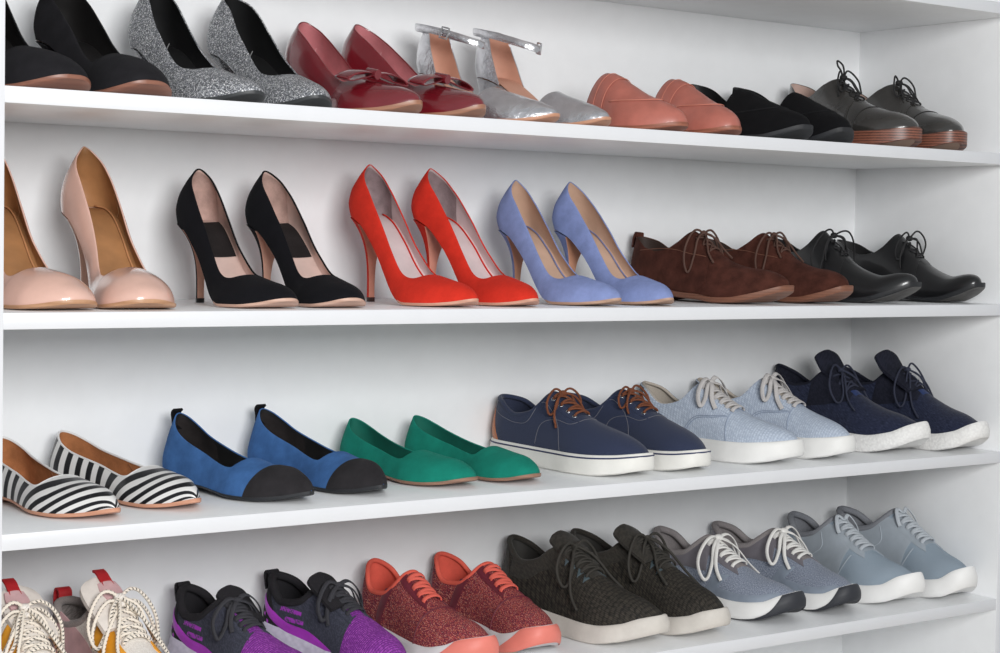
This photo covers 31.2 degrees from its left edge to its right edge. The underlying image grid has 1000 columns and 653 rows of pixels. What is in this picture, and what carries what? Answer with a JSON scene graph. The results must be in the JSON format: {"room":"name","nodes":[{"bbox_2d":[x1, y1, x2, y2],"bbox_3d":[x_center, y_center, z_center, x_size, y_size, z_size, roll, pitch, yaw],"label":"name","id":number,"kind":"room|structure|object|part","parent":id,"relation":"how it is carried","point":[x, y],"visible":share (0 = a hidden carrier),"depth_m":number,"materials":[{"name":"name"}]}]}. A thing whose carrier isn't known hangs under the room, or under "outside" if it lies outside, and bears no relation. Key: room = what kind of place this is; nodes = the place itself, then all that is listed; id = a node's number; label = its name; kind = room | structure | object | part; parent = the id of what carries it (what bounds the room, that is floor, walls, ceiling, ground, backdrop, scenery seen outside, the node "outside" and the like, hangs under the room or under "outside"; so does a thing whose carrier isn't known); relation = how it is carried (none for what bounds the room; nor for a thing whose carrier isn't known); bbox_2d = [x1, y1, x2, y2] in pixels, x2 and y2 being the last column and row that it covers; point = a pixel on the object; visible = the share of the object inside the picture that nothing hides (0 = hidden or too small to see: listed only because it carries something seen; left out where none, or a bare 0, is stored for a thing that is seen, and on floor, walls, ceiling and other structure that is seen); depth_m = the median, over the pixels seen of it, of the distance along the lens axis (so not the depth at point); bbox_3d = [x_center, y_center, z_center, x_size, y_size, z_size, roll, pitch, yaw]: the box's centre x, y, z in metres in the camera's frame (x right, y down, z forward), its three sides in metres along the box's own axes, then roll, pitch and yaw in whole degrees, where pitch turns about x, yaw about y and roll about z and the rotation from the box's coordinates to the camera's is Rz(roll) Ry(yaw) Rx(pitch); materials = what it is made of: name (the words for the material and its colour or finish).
{"room":"shoe store","nodes":[
{"label":"shoe store","id":0,"kind":"room"},
{"bbox_2d":[416,32,461,79],"bbox_3d":[-0.093,-0.389,2.556,0.062,0.084,0.057,3,4,40],"label":"heels","id":1,"kind":"object","parent":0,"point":[435,53],"depth_m":2.57,"materials":[{"name":"leather"}]},
{"bbox_2d":[475,32,523,86],"bbox_3d":[-0.006,-0.392,2.623,0.062,0.085,0.057,4,4,42],"label":"heels","id":2,"kind":"object","parent":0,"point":[496,65],"depth_m":2.62,"materials":[{"name":"leather"}]},
{"bbox_3d":[0.992,1.180,0.302,8.500,0.100,5.365,-1,3,-36],"label":"floor","id":3,"kind":"structure","parent":0,"visible":0},
{"bbox_2d":[0,0,999,652],"bbox_3d":[0.044,0.090,2.626,1.760,1.810,0.355,-1,3,-36],"label":"shelving unit","id":4,"kind":"object","parent":3,"relation":"on","point":[112,378],"visible":0.66,"depth_m":2.72,"materials":[{"name":"white laminate"}]},
{"bbox_3d":[-0.662,0.111,2.118,0.020,1.790,0.351,-1,3,-36],"label":"panel","id":5,"kind":"part","parent":4,"relation":"part of","materials":[{"name":"white laminate"}]},
{"bbox_2d":[1,578,66,652],"bbox_3d":[-0.570,0.392,2.155,0.108,0.160,0.301,-1,4,-40],"label":"sneaker","id":6,"kind":"object","parent":4,"relation":"on","point":[27,624],"visible":0.99,"depth_m":2.15,"materials":[{"name":"beige fabric"}]},
{"bbox_3d":[-0.576,0.385,2.120,0.019,0.055,0.076,-1,4,-37],"label":"orange panel","id":7,"kind":"part","parent":6,"relation":"part of","materials":[{"name":"fabric"}]},
{"bbox_2d":[5,0,90,90],"bbox_3d":[-0.573,-0.347,2.103,0.098,0.148,0.252,-2,4,-44],"label":"pump","id":8,"kind":"object","parent":4,"relation":"on","point":[26,65],"visible":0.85,"depth_m":2.03,"materials":[{"name":"fabric"}]},
{"bbox_2d":[3,159,97,308],"bbox_3d":[-0.568,-0.121,2.126,0.100,0.196,0.257,-1,4,-41],"label":"pump","id":9,"kind":"object","parent":4,"relation":"on","point":[29,283],"visible":0.91,"depth_m":2.06,"materials":[{"name":"leather"}]},
{"bbox_2d":[2,436,120,517],"bbox_3d":[-0.553,0.184,2.185,0.095,0.076,0.279,-2,4,-44],"label":"ballet flat","id":10,"kind":"object","parent":4,"relation":"on","point":[28,483],"visible":0.99,"depth_m":2.13,"materials":[{"name":"striped fabric"},{"name":"leather"}]},
{"bbox_2d":[33,0,171,96],"bbox_3d":[-0.484,-0.348,2.170,0.098,0.148,0.252,-2,4,-44],"label":"pump","id":11,"kind":"object","parent":4,"relation":"on","point":[72,29],"visible":0.74,"depth_m":2.18,"materials":[{"name":"fabric"}]},
{"bbox_2d":[49,569,169,652],"bbox_3d":[-0.473,0.390,2.226,0.108,0.160,0.301,-1,4,-40],"label":"sneaker","id":12,"kind":"object","parent":4,"relation":"on","point":[102,619],"visible":0.92,"depth_m":2.22,"materials":[{"name":"beige fabric"}]},
{"bbox_3d":[-0.528,0.401,2.240,0.008,0.071,0.123,-1,4,-41],"label":"pink panel","id":13,"kind":"part","parent":12,"relation":"part of","materials":[{"name":"fabric"}]},
{"bbox_3d":[-0.477,0.383,2.194,0.018,0.055,0.076,-1,4,-39],"label":"orange panel","id":14,"kind":"part","parent":12,"relation":"part of","materials":[{"name":"fabric"}]},
{"bbox_3d":[-0.437,0.383,2.226,0.019,0.055,0.076,-1,4,-43],"label":"orange panel","id":15,"kind":"part","parent":12,"relation":"part of","materials":[{"name":"fabric"}]},
{"bbox_2d":[60,146,175,307],"bbox_3d":[-0.472,-0.124,2.196,0.100,0.199,0.257,-1,3,-33],"label":"pump","id":16,"kind":"object","parent":4,"relation":"on","point":[111,266],"visible":0.96,"depth_m":2.23,"materials":[{"name":"leather"}]},
{"bbox_2d":[49,430,200,507],"bbox_3d":[-0.471,0.180,2.272,0.279,0.078,0.095,3,4,38],"label":"ballet flat","id":17,"kind":"object","parent":4,"relation":"on","point":[134,484],"visible":0.8,"depth_m":2.24,"materials":[{"name":"striped fabric"},{"name":"leather"}]},
{"bbox_2d":[128,0,264,102],"bbox_3d":[-0.387,-0.355,2.245,0.097,0.158,0.262,-1,4,-43],"label":"pump","id":18,"kind":"object","parent":4,"relation":"on","point":[159,33],"visible":0.84,"depth_m":2.26,"materials":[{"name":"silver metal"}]},
{"bbox_2d":[167,581,301,652],"bbox_3d":[-0.342,0.405,2.342,0.101,0.123,0.290,-2,4,-45],"label":"shoe","id":19,"kind":"object","parent":4,"relation":"on","point":[201,623],"visible":1,"depth_m":2.34,"materials":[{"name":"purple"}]},
{"bbox_2d":[184,620,200,631],"bbox_3d":[-0.407,0.396,2.366,0.004,0.009,0.042,-2,4,-45],"label":"print","id":20,"kind":"object","parent":19,"relation":"on","point":[186,623],"depth_m":2.36},
{"bbox_2d":[186,631,202,640],"bbox_3d":[-0.403,0.408,2.359,0.002,0.007,0.039,-1,4,-42],"label":"print","id":21,"kind":"object","parent":19,"relation":"on","point":[190,635],"depth_m":2.36},
{"bbox_2d":[176,169,298,306],"bbox_3d":[-0.344,-0.115,2.290,0.090,0.177,0.257,-1,4,-38],"label":"pump","id":22,"kind":"object","parent":4,"relation":"on","point":[201,214],"visible":1,"depth_m":2.31,"materials":[{"name":"fabric"}]},
{"bbox_2d":[162,408,313,500],"bbox_3d":[-0.347,0.167,2.340,0.274,0.102,0.095,4,4,40],"label":"ballet flat","id":23,"kind":"object","parent":4,"relation":"on","point":[190,452],"visible":0.9,"depth_m":2.31,"materials":[{"name":"fabric"}]},
{"bbox_2d":[207,0,331,107],"bbox_3d":[-0.295,-0.356,2.314,0.097,0.158,0.262,-1,4,-39],"label":"pump","id":24,"kind":"object","parent":4,"relation":"on","point":[239,41],"visible":0.77,"depth_m":2.35,"materials":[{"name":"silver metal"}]},
{"bbox_2d":[245,171,365,306],"bbox_3d":[-0.255,-0.117,2.355,0.090,0.178,0.257,-1,4,-38],"label":"pump","id":25,"kind":"object","parent":4,"relation":"on","point":[278,227],"visible":0.94,"depth_m":2.38,"materials":[{"name":"fabric"}]},
{"bbox_2d":[247,404,386,492],"bbox_3d":[-0.243,0.165,2.431,0.274,0.101,0.095,4,4,44],"label":"ballet flat","id":26,"kind":"object","parent":4,"relation":"on","point":[273,440],"visible":0.8,"depth_m":2.42,"materials":[{"name":"fabric"}]},
{"bbox_2d":[263,568,405,652],"bbox_3d":[-0.221,0.401,2.442,0.101,0.126,0.290,-2,4,-45],"label":"shoe","id":27,"kind":"object","parent":4,"relation":"on","point":[324,618],"visible":0.98,"depth_m":2.43,"materials":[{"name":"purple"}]},
{"bbox_2d":[280,606,300,615],"bbox_3d":[-0.288,0.392,2.464,0.043,0.009,0.002,4,4,41],"label":"print","id":28,"kind":"object","parent":27,"relation":"on","point":[284,610],"depth_m":2.46},
{"bbox_2d":[284,616,303,624],"bbox_3d":[-0.283,0.404,2.459,0.004,0.007,0.039,-2,4,-45],"label":"print","id":29,"kind":"object","parent":27,"relation":"on","point":[288,619],"depth_m":2.46},
{"bbox_2d":[285,22,422,112],"bbox_3d":[-0.200,-0.345,2.377,0.102,0.134,0.257,-2,4,-45],"label":"pump","id":30,"kind":"object","parent":4,"relation":"on","point":[309,52],"visible":0.87,"depth_m":2.35,"materials":[{"name":"leather"}]},
{"bbox_2d":[340,418,477,485],"bbox_3d":[-0.135,0.176,2.514,0.090,0.075,0.264,-2,4,-45],"label":"ballet flat","id":31,"kind":"object","parent":4,"relation":"on","point":[400,464],"visible":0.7,"depth_m":2.47,"materials":[{"name":"fabric"}]},
{"bbox_2d":[341,24,485,117],"bbox_3d":[-0.115,-0.348,2.438,0.257,0.137,0.102,3,4,39],"label":"pump","id":32,"kind":"object","parent":4,"relation":"on","point":[362,48],"visible":0.7,"depth_m":2.43,"materials":[{"name":"leather"}]},
{"bbox_2d":[349,164,478,305],"bbox_3d":[-0.123,-0.127,2.451,0.093,0.194,0.262,-1,4,-41],"label":"pump","id":33,"kind":"object","parent":4,"relation":"on","point":[383,229],"visible":1,"depth_m":2.48,"materials":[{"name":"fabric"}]},
{"bbox_2d":[361,558,498,652],"bbox_3d":[-0.112,0.405,2.531,0.103,0.115,0.291,-1,4,-38],"label":"shoe","id":34,"kind":"object","parent":4,"relation":"on","point":[406,605],"visible":0.88,"depth_m":2.50,"materials":[{"name":"red fabric"}]},
{"bbox_2d":[404,415,540,480],"bbox_3d":[-0.037,0.175,2.575,0.090,0.076,0.264,-2,4,-45],"label":"ballet flat","id":35,"kind":"object","parent":4,"relation":"on","point":[491,463],"visible":0.7,"depth_m":2.54,"materials":[{"name":"fabric"}]},
{"bbox_2d":[411,168,538,305],"bbox_3d":[-0.030,-0.128,2.520,0.093,0.192,0.262,-1,4,-41],"label":"pump","id":36,"kind":"object","parent":4,"relation":"on","point":[442,220],"visible":0.88,"depth_m":2.55,"materials":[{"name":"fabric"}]},
{"bbox_2d":[415,23,559,122],"bbox_3d":[-0.025,-0.355,2.498,0.256,0.149,0.088,3,4,40],"label":"shoe","id":37,"kind":"object","parent":4,"relation":"on","point":[435,53],"visible":0.62,"depth_m":2.50,"materials":[{"name":"metal"}]},
{"bbox_2d":[430,551,560,652],"bbox_3d":[-0.008,0.404,2.631,0.103,0.111,0.291,-1,3,-36],"label":"shoe","id":38,"kind":"object","parent":4,"relation":"on","point":[484,595],"visible":0.93,"depth_m":2.60,"materials":[{"name":"red fabric"}]},
{"bbox_3d":[0.042,0.221,2.632,1.720,0.019,0.345,-1,3,-36],"label":"shelf","id":39,"kind":"part","parent":4,"relation":"part of","materials":[{"name":"white laminate"}]},
{"bbox_3d":[0.047,-0.025,2.620,1.720,0.019,0.345,-1,3,-36],"label":"shelf","id":40,"kind":"part","parent":4,"relation":"part of","materials":[{"name":"white laminate"}]},
{"bbox_3d":[0.052,-0.275,2.608,1.720,0.019,0.345,-1,3,-36],"label":"shelf","id":41,"kind":"part","parent":4,"relation":"part of","materials":[{"name":"white laminate"}]},
{"bbox_2d":[473,28,610,125],"bbox_3d":[0.062,-0.358,2.566,0.256,0.151,0.088,4,4,42],"label":"shoe","id":42,"kind":"object","parent":4,"relation":"on","point":[495,64],"visible":0.77,"depth_m":2.59,"materials":[{"name":"metal"}]},
{"bbox_2d":[496,180,621,304],"bbox_3d":[0.080,-0.124,2.597,0.089,0.181,0.257,-1,4,-39],"label":"pump","id":43,"kind":"object","parent":4,"relation":"on","point":[528,238],"visible":0.94,"depth_m":2.62,"materials":[{"name":"fabric"}]},
{"bbox_2d":[490,387,654,475],"bbox_3d":[0.098,0.151,2.679,0.104,0.119,0.319,-1,4,-42],"label":"sneaker","id":44,"kind":"object","parent":4,"relation":"on","point":[557,433],"visible":0.98,"depth_m":2.64,"materials":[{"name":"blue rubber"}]},
{"bbox_2d":[502,530,669,643],"bbox_3d":[0.117,0.386,2.696,0.112,0.145,0.322,-2,4,-45],"label":"shoe","id":45,"kind":"object","parent":4,"relation":"on","point":[565,581],"visible":0.95,"depth_m":2.65,"materials":[{"name":"black fabric"}]},
{"bbox_2d":[552,182,673,304],"bbox_3d":[0.173,-0.126,2.664,0.089,0.182,0.257,-1,4,-39],"label":"pump","id":46,"kind":"object","parent":4,"relation":"on","point":[580,229],"visible":0.88,"depth_m":2.69,"materials":[{"name":"fabric"}]},
{"bbox_2d":[587,73,688,130],"bbox_3d":[0.167,-0.331,2.657,0.091,0.092,0.276,-1,4,-40],"label":"leather mule","id":47,"kind":"object","parent":4,"relation":"on","point":[628,106],"visible":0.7,"depth_m":2.58,"materials":[{"name":"pink leather"}]},
{"bbox_2d":[567,384,710,470],"bbox_3d":[0.203,0.150,2.756,0.104,0.118,0.319,-1,4,-42],"label":"sneaker","id":48,"kind":"object","parent":4,"relation":"on","point":[674,447],"visible":0.69,"depth_m":2.69,"materials":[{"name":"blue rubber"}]},
{"bbox_2d":[570,524,730,634],"bbox_3d":[0.228,0.384,2.767,0.112,0.147,0.322,-2,4,-45],"label":"shoe","id":49,"kind":"object","parent":4,"relation":"on","point":[644,569],"visible":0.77,"depth_m":2.73,"materials":[{"name":"black fabric"}]},
{"bbox_2d":[655,79,741,134],"bbox_3d":[0.267,-0.332,2.732,0.091,0.092,0.276,-1,4,-40],"label":"leather mule","id":50,"kind":"object","parent":4,"relation":"on","point":[703,115],"visible":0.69,"depth_m":2.65,"materials":[{"name":"pink leather"}]},
{"bbox_2d":[631,229,793,302],"bbox_3d":[0.321,-0.096,2.805,0.099,0.114,0.317,-1,4,-43],"label":"shoe","id":51,"kind":"object","parent":4,"relation":"on","point":[693,267],"visible":0.85,"depth_m":2.77,"materials":[{"name":"leather"}]},
{"bbox_2d":[638,376,803,463],"bbox_3d":[0.338,0.143,2.845,0.315,0.128,0.104,4,4,41],"label":"sneaker","id":52,"kind":"object","parent":4,"relation":"on","point":[731,434],"visible":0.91,"depth_m":2.79,"materials":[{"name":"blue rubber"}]},
{"bbox_2d":[653,526,805,619],"bbox_3d":[0.354,0.394,2.884,0.107,0.120,0.312,-1,4,-42],"label":"shoe","id":53,"kind":"object","parent":4,"relation":"on","point":[747,594],"visible":0.81,"depth_m":2.83,"materials":[{"name":"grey fabric"}]},
{"bbox_2d":[691,84,812,139],"bbox_3d":[0.379,-0.340,2.819,0.096,0.102,0.290,-1,3,-32],"label":"loafer","id":54,"kind":"object","parent":4,"relation":"on","point":[758,116],"visible":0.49,"depth_m":2.73,"materials":[{"name":"leather"}]},
{"bbox_3d":[0.037,0.469,2.644,1.720,0.019,0.345,-1,3,-36],"label":"shelf","id":55,"kind":"part","parent":4,"relation":"part of","materials":[{"name":"white laminate"}]},
{"bbox_2d":[695,372,855,458],"bbox_3d":[0.446,0.140,2.929,0.314,0.130,0.104,4,4,41],"label":"sneaker","id":56,"kind":"object","parent":4,"relation":"on","point":[767,400],"visible":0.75,"depth_m":2.88,"materials":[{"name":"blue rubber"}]},
{"bbox_2d":[699,231,853,302],"bbox_3d":[0.443,-0.097,2.895,0.100,0.113,0.317,-1,4,-43],"label":"shoe","id":57,"kind":"object","parent":4,"relation":"on","point":[764,251],"visible":0.6,"depth_m":2.84,"materials":[{"name":"leather"}]},
{"bbox_2d":[711,521,860,610],"bbox_3d":[0.471,0.392,2.971,0.105,0.120,0.312,-1,4,-42],"label":"shoe","id":58,"kind":"object","parent":4,"relation":"on","point":[779,558],"visible":0.75,"depth_m":2.93,"materials":[{"name":"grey fabric"}]},
{"bbox_2d":[732,87,853,142],"bbox_3d":[0.469,-0.342,2.883,0.096,0.103,0.290,-1,3,-31],"label":"loafer","id":59,"kind":"object","parent":4,"relation":"on","point":[828,125],"visible":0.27,"depth_m":2.78,"materials":[{"name":"leather"}]},
{"bbox_3d":[0.057,-0.521,2.595,1.720,0.019,0.345,-1,3,-36],"label":"shelf","id":60,"kind":"part","parent":4,"relation":"part of","materials":[{"name":"white laminate"}]},
{"bbox_2d":[778,229,921,301],"bbox_3d":[0.554,-0.102,2.974,0.116,0.120,0.316,-1,4,-42],"label":"shoe","id":61,"kind":"object","parent":4,"relation":"on","point":[823,251],"visible":0.59,"depth_m":2.92,"materials":[{"name":"black leather"}]},
{"bbox_2d":[775,350,930,451],"bbox_3d":[0.583,0.122,3.030,0.107,0.161,0.316,-1,4,-43],"label":"sneaker","id":62,"kind":"object","parent":4,"relation":"on","point":[835,394],"visible":0.8,"depth_m":2.99,"materials":[{"name":"blue fabric"}]},
{"bbox_2d":[788,60,921,146],"bbox_3d":[0.573,-0.367,2.962,0.102,0.149,0.300,-1,3,-33],"label":"shoe","id":63,"kind":"object","parent":4,"relation":"on","point":[871,124],"visible":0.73,"depth_m":2.88,"materials":[{"name":"grey leather"}]},
{"bbox_2d":[787,511,924,603],"bbox_3d":[0.588,0.385,3.035,0.107,0.132,0.306,-1,3,-35],"label":"shoe","id":64,"kind":"object","parent":4,"relation":"on","point":[840,547],"visible":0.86,"depth_m":2.98,"materials":[{"name":"grey"}]},
{"bbox_2d":[836,506,977,597],"bbox_3d":[0.699,0.382,3.095,0.107,0.137,0.306,-1,4,-38],"label":"shoe","id":65,"kind":"object","parent":4,"relation":"on","point":[900,538],"visible":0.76,"depth_m":3.05,"materials":[{"name":"grey"}]},
{"bbox_2d":[836,231,985,301],"bbox_3d":[0.704,-0.105,3.085,0.090,0.121,0.316,-1,4,-40],"label":"shoe","id":66,"kind":"object","parent":4,"relation":"on","point":[898,255],"visible":0.61,"depth_m":3.05,"materials":[{"name":"black leather"}]},
{"bbox_2d":[857,75,967,150],"bbox_3d":[0.679,-0.360,3.038,0.102,0.132,0.299,-1,3,-33],"label":"shoe","id":67,"kind":"object","parent":4,"relation":"on","point":[939,131],"visible":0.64,"depth_m":2.96,"materials":[{"name":"grey leather"}]},
{"bbox_2d":[845,350,989,450],"bbox_3d":[0.703,0.122,3.072,0.107,0.161,0.316,-2,4,-43],"label":"sneaker","id":68,"kind":"object","parent":4,"relation":"on","point":[896,389],"visible":0.65,"depth_m":3.04,"materials":[{"name":"blue fabric"}]},
{"bbox_3d":[0.747,0.089,3.139,0.020,1.790,0.351,-1,3,-36],"label":"panel","id":69,"kind":"part","parent":4,"relation":"part of","materials":[{"name":"white laminate"}]}
]}

